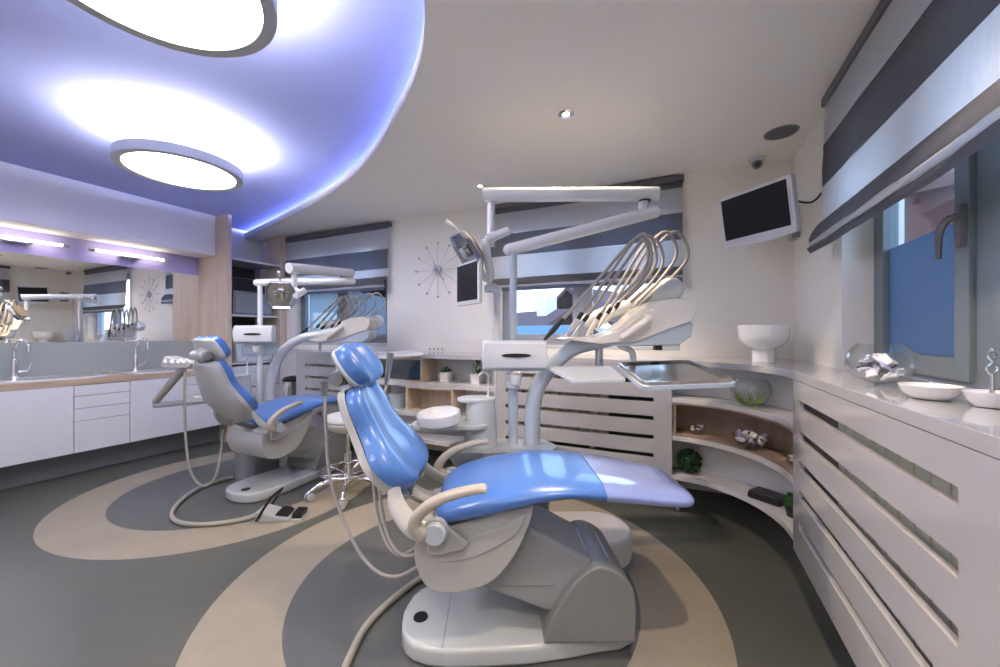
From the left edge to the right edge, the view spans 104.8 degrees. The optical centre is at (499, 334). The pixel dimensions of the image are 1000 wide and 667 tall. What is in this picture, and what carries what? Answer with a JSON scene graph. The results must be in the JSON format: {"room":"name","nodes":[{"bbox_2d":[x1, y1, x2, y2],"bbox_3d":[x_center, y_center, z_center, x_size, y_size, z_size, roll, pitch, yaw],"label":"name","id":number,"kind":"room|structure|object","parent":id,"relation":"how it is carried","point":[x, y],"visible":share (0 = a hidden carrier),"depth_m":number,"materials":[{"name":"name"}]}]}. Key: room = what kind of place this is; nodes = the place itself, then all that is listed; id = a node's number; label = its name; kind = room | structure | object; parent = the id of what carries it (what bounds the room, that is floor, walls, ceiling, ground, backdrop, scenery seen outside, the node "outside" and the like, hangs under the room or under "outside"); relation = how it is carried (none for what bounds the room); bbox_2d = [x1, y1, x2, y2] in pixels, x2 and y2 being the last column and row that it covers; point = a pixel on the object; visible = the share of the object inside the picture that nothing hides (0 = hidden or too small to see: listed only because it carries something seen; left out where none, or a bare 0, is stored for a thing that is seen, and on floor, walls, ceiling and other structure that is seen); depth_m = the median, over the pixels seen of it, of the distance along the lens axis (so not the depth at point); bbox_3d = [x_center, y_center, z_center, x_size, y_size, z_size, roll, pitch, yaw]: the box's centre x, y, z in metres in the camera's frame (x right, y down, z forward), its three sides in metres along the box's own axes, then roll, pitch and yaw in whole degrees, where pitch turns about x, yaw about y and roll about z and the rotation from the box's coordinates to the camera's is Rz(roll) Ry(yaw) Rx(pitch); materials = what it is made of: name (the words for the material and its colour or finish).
{"room":"dental clinic","nodes":[
{"label":"dental clinic","id":0,"kind":"room"},
{"bbox_2d":[0,226,259,372],"bbox_3d":[-4.927,-0.150,2.872,0.200,2.900,6.230,0,0,25],"label":"wall","id":1,"kind":"structure","parent":0,"point":[242,248],"depth_m":4.19,"materials":[{"name":"white paint"}]},
{"bbox_2d":[0,235,69,247],"bbox_3d":[-4.448,-0.871,3.542,0.101,0.051,0.650,0,0,25],"label":"lamp","id":2,"kind":"object","parent":1,"relation":"attached to","point":[7,238],"visible":1,"depth_m":3.56,"materials":[{"name":"beige plastic"}]},
{"bbox_2d":[0,386,73,467],"bbox_3d":[-4.300,0.760,3.187,0.630,0.610,0.890,0,0,25],"label":"base cabinet","id":3,"kind":"object","parent":1,"relation":"attached to","point":[36,424],"visible":0.98,"depth_m":3.25,"materials":[{"name":"grey laminate"}]},
{"bbox_2d":[0,341,194,377],"bbox_3d":[-4.940,0.233,2.597,0.006,0.325,5.120,0,0,25],"label":"backsplash","id":4,"kind":"structure","parent":1,"relation":"attached to","point":[46,358],"depth_m":3.99,"materials":[{"name":"grey"}]},
{"bbox_2d":[0,251,197,342],"bbox_3d":[-4.941,-0.346,2.597,0.008,0.828,5.120,0,0,25],"label":"wall mirror","id":5,"kind":"object","parent":1,"relation":"attached to","point":[43,299],"visible":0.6,"depth_m":4.02,"materials":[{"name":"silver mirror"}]},
{"bbox_2d":[74,381,129,452],"bbox_3d":[-4.029,0.760,3.767,0.630,0.610,0.386,0,0,25],"label":"base cabinet","id":6,"kind":"object","parent":1,"relation":"attached to","point":[101,410],"visible":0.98,"depth_m":3.62,"materials":[{"name":"grey laminate"}]},
{"bbox_2d":[0,161,214,257],"bbox_3d":[-4.843,-1.230,2.391,0.360,0.490,5.430,0,0,25],"label":"wall cabinet","id":7,"kind":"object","parent":1,"relation":"attached to","point":[30,199],"depth_m":3.81,"materials":[{"name":"white paint"}]},
{"bbox_2d":[88,248,168,261],"bbox_3d":[-4.107,-0.871,4.271,0.101,0.051,0.680,0,0,25],"label":"lamp","id":8,"kind":"object","parent":1,"relation":"attached to","point":[126,256],"visible":1,"depth_m":4.23,"materials":[{"name":"beige plastic"}]},
{"bbox_2d":[129,377,183,441],"bbox_3d":[-3.849,0.760,4.152,0.630,0.610,0.461,0,0,25],"label":"base cabinet","id":9,"kind":"object","parent":1,"relation":"attached to","point":[147,421],"visible":0.63,"depth_m":3.97,"materials":[{"name":"grey laminate"}]},
{"bbox_2d":[186,376,221,430],"bbox_3d":[-3.654,0.760,4.569,0.630,0.610,0.455,0,0,25],"label":"base cabinet","id":10,"kind":"object","parent":1,"relation":"attached to","point":[198,416],"visible":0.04,"depth_m":4.33,"materials":[{"name":"grey laminate"}]},
{"bbox_2d":[0,0,423,230],"bbox_3d":[-1.918,-1.525,1.493,6.820,0.100,6.680,0,0,25],"label":"ceiling","id":11,"kind":"structure","parent":0,"point":[297,113],"depth_m":2.38,"materials":[{"name":"blue paint"}]},
{"bbox_2d":[67,0,277,57],"bbox_3d":[-1.186,-1.337,1.288,0.766,0.275,0.766,0,0,25],"label":"pendant lamp","id":12,"kind":"object","parent":11,"relation":"hanging from","point":[208,28],"visible":1,"depth_m":1.48,"materials":[{"name":"grey plastic"}]},
{"bbox_2d":[86,0,262,46],"bbox_3d":[-1.186,-1.216,1.288,0.666,0.008,0.666,0,0,25],"label":"diffuser","id":13,"kind":"object","parent":12,"relation":"attached to","point":[166,23],"depth_m":1.48,"materials":[{"name":"beige plastic"}]},
{"bbox_2d":[110,113,242,191],"bbox_3d":[-2.353,-1.337,2.853,0.752,0.275,0.752,0,0,25],"label":"pendant lamp","id":14,"kind":"object","parent":11,"relation":"hanging from","point":[165,162],"visible":1,"depth_m":2.75,"materials":[{"name":"grey plastic"}]},
{"bbox_2d":[121,152,235,187],"bbox_3d":[-2.353,-1.216,2.853,0.652,0.008,0.652,0,0,25],"label":"diffuser","id":15,"kind":"object","parent":14,"relation":"attached to","point":[177,169],"depth_m":2.84,"materials":[{"name":"beige plastic"}]},
{"bbox_2d":[0,441,890,666],"bbox_3d":[-1.914,1.350,1.491,6.830,0.100,6.680,0,0,25],"label":"floor","id":16,"kind":"structure","parent":0,"point":[96,570],"depth_m":2.05,"materials":[{"name":"laminate"}]},
{"bbox_2d":[0,425,218,489],"bbox_3d":[-4.626,1.183,2.290,0.020,0.235,5.430,0,0,25],"label":"toe kick","id":17,"kind":"structure","parent":16,"relation":"on","point":[12,476],"depth_m":3.76,"materials":[{"name":"grey laminate"}]},
{"bbox_2d":[169,475,254,526],"bbox_3d":[-2.233,1.277,2.950,0.465,0.045,1.058,0,0,-43],"label":"hose","id":18,"kind":"object","parent":16,"relation":"on","point":[173,518],"visible":0.88,"depth_m":2.67,"materials":[{"name":"beige"}]},
{"bbox_2d":[199,214,286,441],"bbox_3d":[-3.409,-0.085,5.157,0.615,2.770,0.795,0,0,25],"label":"shelf unit","id":19,"kind":"object","parent":16,"relation":"on","point":[216,318],"visible":0.48,"depth_m":4.84,"materials":[{"name":"brown wood"}]},
{"bbox_2d":[232,277,271,315],"bbox_3d":[-3.413,-0.496,5.134,0.447,0.470,0.510,0,0,25],"label":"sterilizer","id":20,"kind":"object","parent":19,"relation":"on","point":[244,292],"visible":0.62,"depth_m":4.95,"materials":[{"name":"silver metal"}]},
{"bbox_2d":[232,329,271,361],"bbox_3d":[-3.360,0.134,5.109,0.385,0.420,0.470,0,0,25],"label":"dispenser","id":21,"kind":"object","parent":19,"relation":"on","point":[238,355],"visible":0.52,"depth_m":4.86,"materials":[{"name":"white plastic"}]},
{"bbox_2d":[189,336,345,502],"bbox_3d":[-1.875,0.652,3.428,0.680,1.296,1.470,0,0,25],"label":"dental chair","id":22,"kind":"object","parent":16,"relation":"on","point":[276,428],"visible":0.88,"depth_m":3.10,"materials":[{"name":"grey plastic"}]},
{"bbox_2d":[196,336,230,357],"bbox_3d":[-2.145,0.103,2.850,0.313,0.199,0.160,0,0,25],"label":"cushion","id":23,"kind":"object","parent":22,"relation":"on","point":[207,346],"depth_m":2.77,"materials":[{"name":"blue plastic"}]},
{"bbox_2d":[199,360,257,410],"bbox_3d":[-2.099,0.405,2.948,0.517,0.443,0.280,0,0,25],"label":"backrest cushion","id":24,"kind":"object","parent":22,"relation":"on","point":[221,390],"depth_m":2.82,"materials":[{"name":"blue leather"}]},
{"bbox_2d":[247,394,337,424],"bbox_3d":[-1.789,0.655,3.611,0.554,0.166,1.057,0,0,25],"label":"seat cushion","id":25,"kind":"object","parent":22,"relation":"on","point":[301,414],"depth_m":3.30,"materials":[{"name":"blue leather"}]},
{"bbox_2d":[152,263,385,486],"bbox_3d":[-2.070,0.329,3.716,1.384,1.942,1.483,0,0,14],"label":"dental unit","id":26,"kind":"object","parent":16,"relation":"on","point":[259,339],"visible":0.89,"depth_m":3.61,"materials":[{"name":"grey plastic"}]},
{"bbox_2d":[192,390,250,399],"bbox_3d":[-2.403,0.505,3.337,0.160,0.046,0.450,0,0,25],"label":"drawer","id":27,"kind":"object","parent":26,"relation":"on","point":[196,397],"depth_m":3.13,"materials":[{"name":"laminate"}]},
{"bbox_2d":[252,344,264,355],"bbox_3d":[-2.291,0.142,3.654,0.089,0.105,0.151,0,0,-8],"label":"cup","id":28,"kind":"object","parent":26,"relation":"on","point":[257,349],"depth_m":3.65,"materials":[{"name":"white plastic"}]},
{"bbox_2d":[257,285,262,401],"bbox_3d":[-2.296,0.070,3.684,0.054,1.140,0.054,0,0,25],"label":"pole","id":29,"kind":"object","parent":26,"relation":"on","point":[259,287],"depth_m":3.66,"materials":[{"name":"white metal"}]},
{"bbox_2d":[265,271,306,310],"bbox_3d":[-1.679,-0.364,3.007,0.257,0.339,0.238,0,0,25],"label":"lamp","id":30,"kind":"object","parent":26,"relation":"attached to","point":[283,295],"depth_m":3.01,"materials":[{"name":"white metal"}]},
{"bbox_2d":[378,350,422,357],"bbox_3d":[-0.917,0.174,3.549,0.384,0.049,0.498,0,0,-15],"label":"tray","id":31,"kind":"object","parent":26,"relation":"attached to","point":[383,354],"visible":1,"depth_m":3.44,"materials":[{"name":"white plastic"}]},
{"bbox_2d":[255,487,308,522],"bbox_3d":[-1.549,1.208,2.746,0.305,0.184,0.188,0,0,-5],"label":"foot pedal","id":32,"kind":"object","parent":16,"relation":"on","point":[268,512],"visible":1,"depth_m":2.70,"materials":[{"name":"grey plastic"}]},
{"bbox_2d":[282,375,295,396],"bbox_3d":[-2.612,0.905,4.849,0.264,0.790,0.292,0,0,25],"label":"pedal bin","id":33,"kind":"object","parent":16,"relation":"on","point":[288,382],"visible":0.24,"depth_m":4.75,"materials":[{"name":"silver metal"}]},
{"bbox_2d":[281,349,327,415],"bbox_3d":[-2.576,0.750,5.126,0.910,1.100,0.145,0,0,25],"label":"base cabinet","id":34,"kind":"object","parent":16,"relation":"on","point":[288,365],"visible":0.02,"depth_m":5.19,"materials":[{"name":"grey laminate"}]},
{"bbox_2d":[296,354,352,444],"bbox_3d":[-1.726,0.763,4.478,1.160,1.074,0.550,0,0,25],"label":"radiator cover","id":35,"kind":"object","parent":16,"relation":"on","point":[302,370],"depth_m":4.35,"materials":[{"name":"grey paint"}]},
{"bbox_2d":[304,412,384,509],"bbox_3d":[-1.218,0.967,3.164,0.596,0.665,0.611,0,0,5],"label":"stool","id":36,"kind":"object","parent":16,"relation":"on","point":[335,423],"visible":0.5,"depth_m":3.06,"materials":[{"name":"white plastic"}]},
{"bbox_2d":[342,575,421,666],"bbox_3d":[-0.515,1.284,1.632,0.204,0.031,1.007,0,0,11],"label":"hose","id":37,"kind":"object","parent":16,"relation":"on","point":[358,638],"visible":0.73,"depth_m":1.73,"materials":[{"name":"beige"}]},
{"bbox_2d":[321,186,695,578],"bbox_3d":[0.118,0.214,2.135,2.211,2.171,0.710,0,0,-8],"label":"dental unit","id":38,"kind":"object","parent":16,"relation":"on","point":[656,315],"visible":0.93,"depth_m":2.21,"materials":[{"name":"grey plastic"}]},
{"bbox_2d":[416,406,460,429],"bbox_3d":[-0.335,0.457,2.116,0.242,0.070,0.242,-3,5,-1],"label":"bowl","id":39,"kind":"object","parent":38,"relation":"on","point":[439,417],"depth_m":2.07,"materials":[{"name":"white ceramic"}]},
{"bbox_2d":[411,419,487,430],"bbox_3d":[-0.281,0.505,2.196,0.419,0.046,0.286,0,0,25],"label":"tray","id":40,"kind":"object","parent":38,"relation":"on","point":[463,424],"depth_m":2.12,"materials":[{"name":"plastic"}]},
{"bbox_2d":[457,259,501,339],"bbox_3d":[-0.152,-0.188,2.258,0.287,0.475,0.213,0,0,25],"label":"monitor","id":41,"kind":"object","parent":38,"relation":"on","point":[470,274],"depth_m":2.23,"materials":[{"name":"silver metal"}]},
{"bbox_2d":[444,199,517,444],"bbox_3d":[-0.111,-0.089,2.199,0.351,1.458,0.308,0,0,25],"label":"lamp","id":42,"kind":"object","parent":38,"relation":"on","point":[479,422],"depth_m":2.19,"materials":[{"name":"white plastic"}]},
{"bbox_2d":[478,371,489,397],"bbox_3d":[-0.091,0.288,2.186,0.083,0.165,0.019,0,0,-41],"label":"faucet","id":43,"kind":"object","parent":38,"relation":"on","point":[483,372],"depth_m":2.20,"materials":[{"name":"white metal"}]},
{"bbox_2d":[506,371,521,389],"bbox_3d":[0.079,0.263,2.221,0.091,0.105,0.151,0,0,-1],"label":"cup","id":44,"kind":"object","parent":38,"relation":"on","point":[513,378],"depth_m":2.20,"materials":[{"name":"white plastic"}]},
{"bbox_2d":[547,366,624,382],"bbox_3d":[0.453,0.211,2.072,0.369,0.067,0.243,0,0,-1],"label":"tray","id":45,"kind":"object","parent":38,"relation":"attached to","point":[574,374],"visible":1,"depth_m":2.05,"materials":[{"name":"white plastic"}]},
{"bbox_2d":[617,360,734,389],"bbox_3d":[0.878,0.198,1.998,0.470,0.109,0.488,0,0,-1],"label":"tray","id":46,"kind":"object","parent":38,"relation":"attached to","point":[665,374],"visible":1,"depth_m":1.91,"materials":[{"name":"silver metal"}]},
{"bbox_2d":[329,343,694,666],"bbox_3d":[0.035,0.669,1.711,1.525,1.263,0.680,0,0,-1],"label":"dental chair","id":47,"kind":"object","parent":16,"relation":"on","point":[509,580],"visible":1,"depth_m":1.54,"materials":[{"name":"blue leather"}]},
{"bbox_2d":[334,343,382,386],"bbox_3d":[-0.629,0.135,1.700,0.170,0.195,0.313,0,0,-1],"label":"cushion","id":48,"kind":"object","parent":47,"relation":"on","point":[357,365],"depth_m":1.60,"materials":[{"name":"blue leather"}]},
{"bbox_2d":[346,381,428,489],"bbox_3d":[-0.495,0.425,1.702,0.312,0.427,0.517,0,0,-1],"label":"backrest cushion","id":49,"kind":"object","parent":47,"relation":"on","point":[392,455],"depth_m":1.54,"materials":[{"name":"blue leather"}]},
{"bbox_2d":[436,450,606,521],"bbox_3d":[0.265,0.655,1.715,1.057,0.166,0.554,0,0,-1],"label":"seat cushion","id":50,"kind":"object","parent":47,"relation":"on","point":[517,481],"depth_m":1.54,"materials":[{"name":"blue leather"}]},
{"bbox_2d":[496,363,671,476],"bbox_3d":[0.723,0.763,3.332,1.408,1.074,0.550,0,0,25],"label":"radiator cover","id":51,"kind":"object","parent":16,"relation":"on","point":[639,422],"depth_m":3.04,"materials":[{"name":"grey paint"}]},
{"bbox_2d":[672,368,837,569],"bbox_3d":[1.607,0.763,2.571,0.834,1.073,1.220,0,0,25],"label":"corner shelf","id":52,"kind":"object","parent":16,"relation":"on","point":[731,469],"visible":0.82,"depth_m":2.57,"materials":[{"name":"grey laminate"}]},
{"bbox_2d":[676,448,702,472],"bbox_3d":[1.388,0.920,2.828,0.179,0.179,0.179,0,0,25],"label":"topiary ball","id":53,"kind":"object","parent":52,"relation":"on","point":[689,460],"visible":1,"depth_m":2.78,"materials":[{"name":"green plant"}]},
{"bbox_2d":[688,424,703,432],"bbox_3d":[1.425,0.678,2.789,0.120,0.072,0.120,0,0,25],"label":"dish","id":54,"kind":"object","parent":52,"relation":"on","point":[700,427],"visible":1,"depth_m":2.77,"materials":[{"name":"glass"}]},
{"bbox_2d":[732,429,768,446],"bbox_3d":[1.576,0.656,2.426,0.199,0.115,0.199,0,0,-3],"label":"ornament","id":55,"kind":"object","parent":52,"relation":"on","point":[745,437],"visible":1,"depth_m":2.38,"materials":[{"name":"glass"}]},
{"bbox_2d":[729,382,772,405],"bbox_3d":[1.589,0.363,2.442,0.229,0.174,0.229,0,0,25],"label":"glass bowl","id":56,"kind":"object","parent":52,"relation":"on","point":[757,402],"visible":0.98,"depth_m":2.43,"materials":[{"name":"clear glass"}]},
{"bbox_2d":[748,486,785,506],"bbox_3d":[1.643,0.986,2.356,0.130,0.045,0.180,0,0,-30],"label":"case","id":57,"kind":"object","parent":52,"relation":"on","point":[765,495],"visible":0.79,"depth_m":2.33,"materials":[{"name":"black plastic"}]},
{"bbox_2d":[783,492,792,517],"bbox_3d":[1.635,0.940,2.140,0.112,0.137,0.108,0,0,25],"label":"shelf plant","id":58,"kind":"object","parent":52,"relation":"on","point":[788,503],"visible":0.52,"depth_m":2.13,"materials":[{"name":"green plant"}]},
{"bbox_2d":[793,380,999,666],"bbox_3d":[0.782,0.763,0.131,0.265,1.074,3.900,0,0,25],"label":"radiator cover","id":59,"kind":"object","parent":16,"relation":"on","point":[968,527],"depth_m":1.04,"materials":[{"name":"grey paint"}]},
{"bbox_2d":[296,349,999,459],"bbox_3d":[-1.022,0.205,1.653,4.828,0.040,5.128,0,0,25],"label":"countertop","id":60,"kind":"structure","parent":59,"relation":"on","point":[977,428],"depth_m":1.25,"materials":[{"name":"grey paint"}]},
{"bbox_2d":[376,357,508,446],"bbox_3d":[-0.568,0.636,3.909,1.410,0.818,0.500,0,0,25],"label":"open shelf","id":61,"kind":"object","parent":60,"relation":"attached to","point":[419,378],"visible":0.31,"depth_m":3.81,"materials":[{"name":"grey laminate"}]},
{"bbox_2d":[388,392,405,407],"bbox_3d":[-1.067,0.673,3.998,0.190,0.142,0.190,0,0,25],"label":"tub","id":62,"kind":"object","parent":61,"relation":"on","point":[396,399],"visible":0.92,"depth_m":3.92,"materials":[{"name":"white plastic"}]},
{"bbox_2d":[439,366,452,381],"bbox_3d":[-0.525,0.378,3.744,0.146,0.153,0.140,0,0,25],"label":"potted plant","id":63,"kind":"object","parent":61,"relation":"on","point":[445,375],"visible":1,"depth_m":3.71,"materials":[{"name":"green plant"}]},
{"bbox_2d":[470,360,483,383],"bbox_3d":[-0.217,0.336,3.603,0.100,0.237,0.098,0,0,25],"label":"potted plant","id":64,"kind":"object","parent":61,"relation":"on","point":[475,379],"visible":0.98,"depth_m":3.57,"materials":[{"name":"green plant"}]},
{"bbox_2d":[737,325,790,362],"bbox_3d":[1.796,0.059,2.626,0.304,0.250,0.304,0,0,25],"label":"footed bowl","id":65,"kind":"object","parent":60,"relation":"on","point":[763,340],"visible":0.99,"depth_m":2.54,"materials":[{"name":"white ceramic"}]},
{"bbox_2d":[844,343,919,383],"bbox_3d":[1.416,0.107,1.435,0.200,0.149,0.200,0,0,25],"label":"bowl","id":66,"kind":"object","parent":60,"relation":"on","point":[858,343],"visible":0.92,"depth_m":1.43,"materials":[{"name":"clear glass"}]},
{"bbox_2d":[866,366,877,377],"bbox_3d":[1.383,0.133,1.433,0.030,0.054,0.048,0,0,-20],"label":"sachet","id":67,"kind":"object","parent":66,"relation":"in","point":[869,372],"visible":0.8,"depth_m":1.43,"materials":[{"name":"white paper"}]},
{"bbox_2d":[875,353,893,367],"bbox_3d":[1.397,0.092,1.400,0.028,0.051,0.056,0,0,16],"label":"sachet","id":68,"kind":"object","parent":66,"relation":"in","point":[885,358],"visible":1,"depth_m":1.40,"materials":[{"name":"white paper"}]},
{"bbox_2d":[878,360,894,372],"bbox_3d":[1.400,0.116,1.395,0.051,0.046,0.034,0,0,-8],"label":"sachet","id":69,"kind":"object","parent":66,"relation":"in","point":[887,367],"visible":0.98,"depth_m":1.38,"materials":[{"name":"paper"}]},
{"bbox_2d":[880,368,895,380],"bbox_3d":[1.410,0.142,1.399,0.054,0.051,0.031,0,0,-10],"label":"sachet","id":70,"kind":"object","parent":66,"relation":"in","point":[889,373],"visible":0.87,"depth_m":1.39,"materials":[{"name":"white paper"}]},
{"bbox_2d":[883,369,897,377],"bbox_3d":[1.415,0.139,1.396,0.035,0.038,0.051,0,0,42],"label":"sachet","id":71,"kind":"object","parent":66,"relation":"in","point":[892,375],"visible":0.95,"depth_m":1.38,"materials":[{"name":"white paper"}]},
{"bbox_2d":[897,382,966,400],"bbox_3d":[1.244,0.164,1.113,0.132,0.040,0.144,0,0,18],"label":"shallow dish","id":72,"kind":"object","parent":60,"relation":"on","point":[920,390],"visible":0.99,"depth_m":1.08,"materials":[{"name":"white ceramic"}]},
{"bbox_2d":[961,348,999,408],"bbox_3d":[1.256,0.108,0.982,0.104,0.152,0.100,0,0,25],"label":"shallow dish","id":73,"kind":"object","parent":60,"relation":"on","point":[988,398],"visible":1,"depth_m":0.98,"materials":[{"name":"white ceramic"}]},
{"bbox_3d":[-4.726,0.760,2.276,0.630,0.610,1.118,0,0,25],"label":"base cabinet","id":74,"kind":"object","parent":16,"relation":"on","visible":0},
{"bbox_2d":[0,370,193,391],"bbox_3d":[-4.654,0.427,2.452,0.648,0.055,5.100,0,0,25],"label":"countertop","id":75,"kind":"structure","parent":74,"relation":"on","point":[113,377],"depth_m":3.54,"materials":[{"name":"brown wood"}]},
{"bbox_2d":[10,339,31,377],"bbox_3d":[-4.338,0.212,3.485,0.172,0.352,0.128,0,0,41],"label":"faucet","id":76,"kind":"object","parent":75,"relation":"on","point":[15,371],"visible":1,"depth_m":3.48,"materials":[{"name":"silver metal"}]},
{"bbox_2d":[0,373,108,383],"bbox_3d":[-4.151,0.392,3.541,0.540,0.015,0.720,0,0,25],"label":"washbasin","id":77,"kind":"object","parent":75,"relation":"in","point":[37,378],"visible":1,"depth_m":3.54,"materials":[{"name":"white ceramic"}]},
{"bbox_2d":[133,338,149,369],"bbox_3d":[-3.974,0.212,4.264,0.172,0.352,0.128,0,0,41],"label":"faucet","id":78,"kind":"object","parent":75,"relation":"on","point":[136,364],"visible":0.99,"depth_m":4.26,"materials":[{"name":"silver metal"}]},
{"bbox_2d":[113,367,192,373],"bbox_3d":[-3.791,0.392,4.311,0.540,0.015,0.720,0,0,25],"label":"washbasin","id":79,"kind":"object","parent":75,"relation":"in","point":[149,370],"visible":0.77,"depth_m":4.17,"materials":[{"name":"white ceramic"}]},
{"bbox_2d":[260,158,793,494],"bbox_3d":[-0.557,-0.150,4.405,6.820,2.900,0.250,0,0,25],"label":"wall","id":80,"kind":"structure","parent":0,"point":[752,284],"depth_m":3.26,"materials":[{"name":"white paint"}]},
{"bbox_2d":[301,253,386,345],"bbox_3d":[-2.075,-0.535,5.077,1.660,1.330,0.200,0,0,25],"label":"window","id":81,"kind":"structure","parent":80,"relation":"in","point":[381,339],"depth_m":5.11,"materials":[{"name":"grey"}]},
{"bbox_2d":[285,221,391,294],"bbox_3d":[-2.146,-0.936,4.925,1.820,0.817,0.136,0,0,25],"label":"blind","id":82,"kind":"object","parent":81,"relation":"attached to","point":[327,248],"visible":0.72,"depth_m":4.81,"materials":[{"name":"grey fabric"}]},
{"bbox_2d":[427,347,444,350],"bbox_3d":[-0.720,0.158,4.339,0.240,0.040,0.008,0,0,25],"label":"strip","id":83,"kind":"object","parent":80,"relation":"attached to","point":[428,348],"visible":1,"depth_m":4.34,"materials":[{"name":"white paint"}]},
{"bbox_2d":[415,242,457,297],"bbox_3d":[-0.700,-0.730,4.312,0.623,0.624,0.038,0,0,25],"label":"wall clock","id":84,"kind":"object","parent":80,"relation":"attached to","point":[437,269],"visible":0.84,"depth_m":4.30,"materials":[{"name":"silver metal"}]},
{"bbox_2d":[503,249,679,349],"bbox_3d":[0.796,-0.535,3.734,1.720,1.330,0.200,0,0,25],"label":"window","id":85,"kind":"structure","parent":80,"relation":"in","point":[552,342],"depth_m":3.78,"materials":[{"name":"grey"}]},
{"bbox_2d":[491,174,683,290],"bbox_3d":[0.698,-0.891,3.595,1.840,0.907,0.136,0,0,25],"label":"blind","id":86,"kind":"object","parent":85,"relation":"attached to","point":[555,266],"visible":0.62,"depth_m":3.57,"materials":[{"name":"grey fabric"}]},
{"bbox_2d":[244,0,880,241],"bbox_3d":[-1.952,-1.375,1.481,6.370,0.030,6.230,0,0,25],"label":"ceiling","id":87,"kind":"structure","parent":0,"point":[654,89],"depth_m":2.19,"materials":[{"name":"white paint"}]},
{"bbox_2d":[244,0,429,238],"bbox_3d":[-1.540,-1.397,1.955,2.252,0.076,7.824,0,0,-15],"label":"trim","id":88,"kind":"structure","parent":87,"relation":"attached to","point":[426,25],"depth_m":2.79,"materials":[{"name":"white paint"}]},
{"bbox_2d":[558,109,573,118],"bbox_3d":[0.406,-1.356,2.369,0.100,0.008,0.100,0,0,25],"label":"recessed light","id":89,"kind":"object","parent":87,"relation":"in","point":[567,113],"visible":1,"depth_m":2.36,"materials":[{"name":"silver metal"}]},
{"bbox_2d":[748,155,764,168],"bbox_3d":[1.976,-1.316,2.962,0.109,0.088,0.109,0,0,-20],"label":"dome camera","id":90,"kind":"object","parent":87,"relation":"attached to","point":[756,161],"visible":1,"depth_m":2.93,"materials":[{"name":"white plastic"}]},
{"bbox_2d":[763,124,799,139],"bbox_3d":[1.887,-1.357,2.584,0.200,0.007,0.200,0,0,25],"label":"ceiling speaker","id":91,"kind":"object","parent":87,"relation":"attached to","point":[784,131],"visible":1,"depth_m":2.58,"materials":[{"name":"grey"}]},
{"bbox_2d":[794,0,932,375],"bbox_3d":[1.100,-0.150,0.192,0.250,2.900,6.480,0,0,25],"label":"wall","id":92,"kind":"structure","parent":0,"point":[834,283],"depth_m":2.26,"materials":[{"name":"white paint"}]},
{"bbox_2d":[719,174,821,247],"bbox_3d":[1.953,-0.786,2.566,0.692,0.360,0.556,0,0,-15],"label":"television","id":93,"kind":"object","parent":92,"relation":"attached to","point":[767,211],"visible":0.84,"depth_m":2.47,"materials":[{"name":"white plastic"},{"name":"grey plastic"},{"name":"black screen glass"}]},
{"bbox_2d":[842,369,974,395],"bbox_3d":[1.297,0.205,0.751,0.137,0.040,2.858,0,0,25],"label":"trim","id":94,"kind":"structure","parent":92,"relation":"attached to","point":[900,377],"depth_m":1.60,"materials":[{"name":"grey paint"}]},
{"bbox_2d":[874,3,999,389],"bbox_3d":[1.353,-0.510,0.725,0.143,1.380,2.860,0,0,25],"label":"window","id":95,"kind":"structure","parent":92,"relation":"in","point":[937,292],"depth_m":1.45,"materials":[{"name":"grey"}]},
{"bbox_2d":[807,0,999,252],"bbox_3d":[1.259,-0.906,0.990,0.127,0.877,2.680,0,0,25],"label":"blind","id":96,"kind":"object","parent":95,"relation":"attached to","point":[954,113],"visible":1,"depth_m":1.34,"materials":[{"name":"grey fabric"}]},
{"label":"outside","id":97,"kind":"structure","parent":0,"visible":0},
{"bbox_3d":[6.059,4.850,24.765,130.000,0.100,130.000,0,0,25],"label":"ground","id":98,"kind":"structure","parent":97,"visible":0},
{"bbox_2d":[309,252,385,333],"bbox_3d":[-8.325,0.450,17.139,7.800,8.700,5.800,0,0,10],"label":"house","id":99,"kind":"structure","parent":98,"relation":"on","point":[318,303],"depth_m":14.36,"materials":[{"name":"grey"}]},
{"bbox_2d":[517,325,572,333],"bbox_3d":[0.914,2.265,11.164,2.400,5.070,3.200,0,0,-45],"label":"canopy","id":100,"kind":"object","parent":98,"relation":"on","point":[542,329],"visible":0.02,"depth_m":10.53,"materials":[{"name":"blue paint"}]},
{"bbox_2d":[517,296,598,333],"bbox_3d":[1.796,1.450,20.134,5.800,6.700,5.000,0,0,-37],"label":"house","id":101,"kind":"structure","parent":98,"relation":"on","point":[547,313],"depth_m":18.71,"materials":[{"name":"white paint"}]},
{"bbox_2d":[557,285,628,332],"bbox_3d":[6.602,0.650,24.511,6.800,8.300,6.800,0,0,-37],"label":"house","id":102,"kind":"structure","parent":98,"relation":"on","point":[565,298],"depth_m":23.18,"materials":[{"name":"white paint"}]},
{"bbox_2d":[904,168,982,388],"bbox_3d":[10.699,-0.450,8.245,5.800,10.500,7.800,0,0,-30],"label":"house","id":103,"kind":"structure","parent":98,"relation":"on","point":[924,209],"depth_m":7.42,"materials":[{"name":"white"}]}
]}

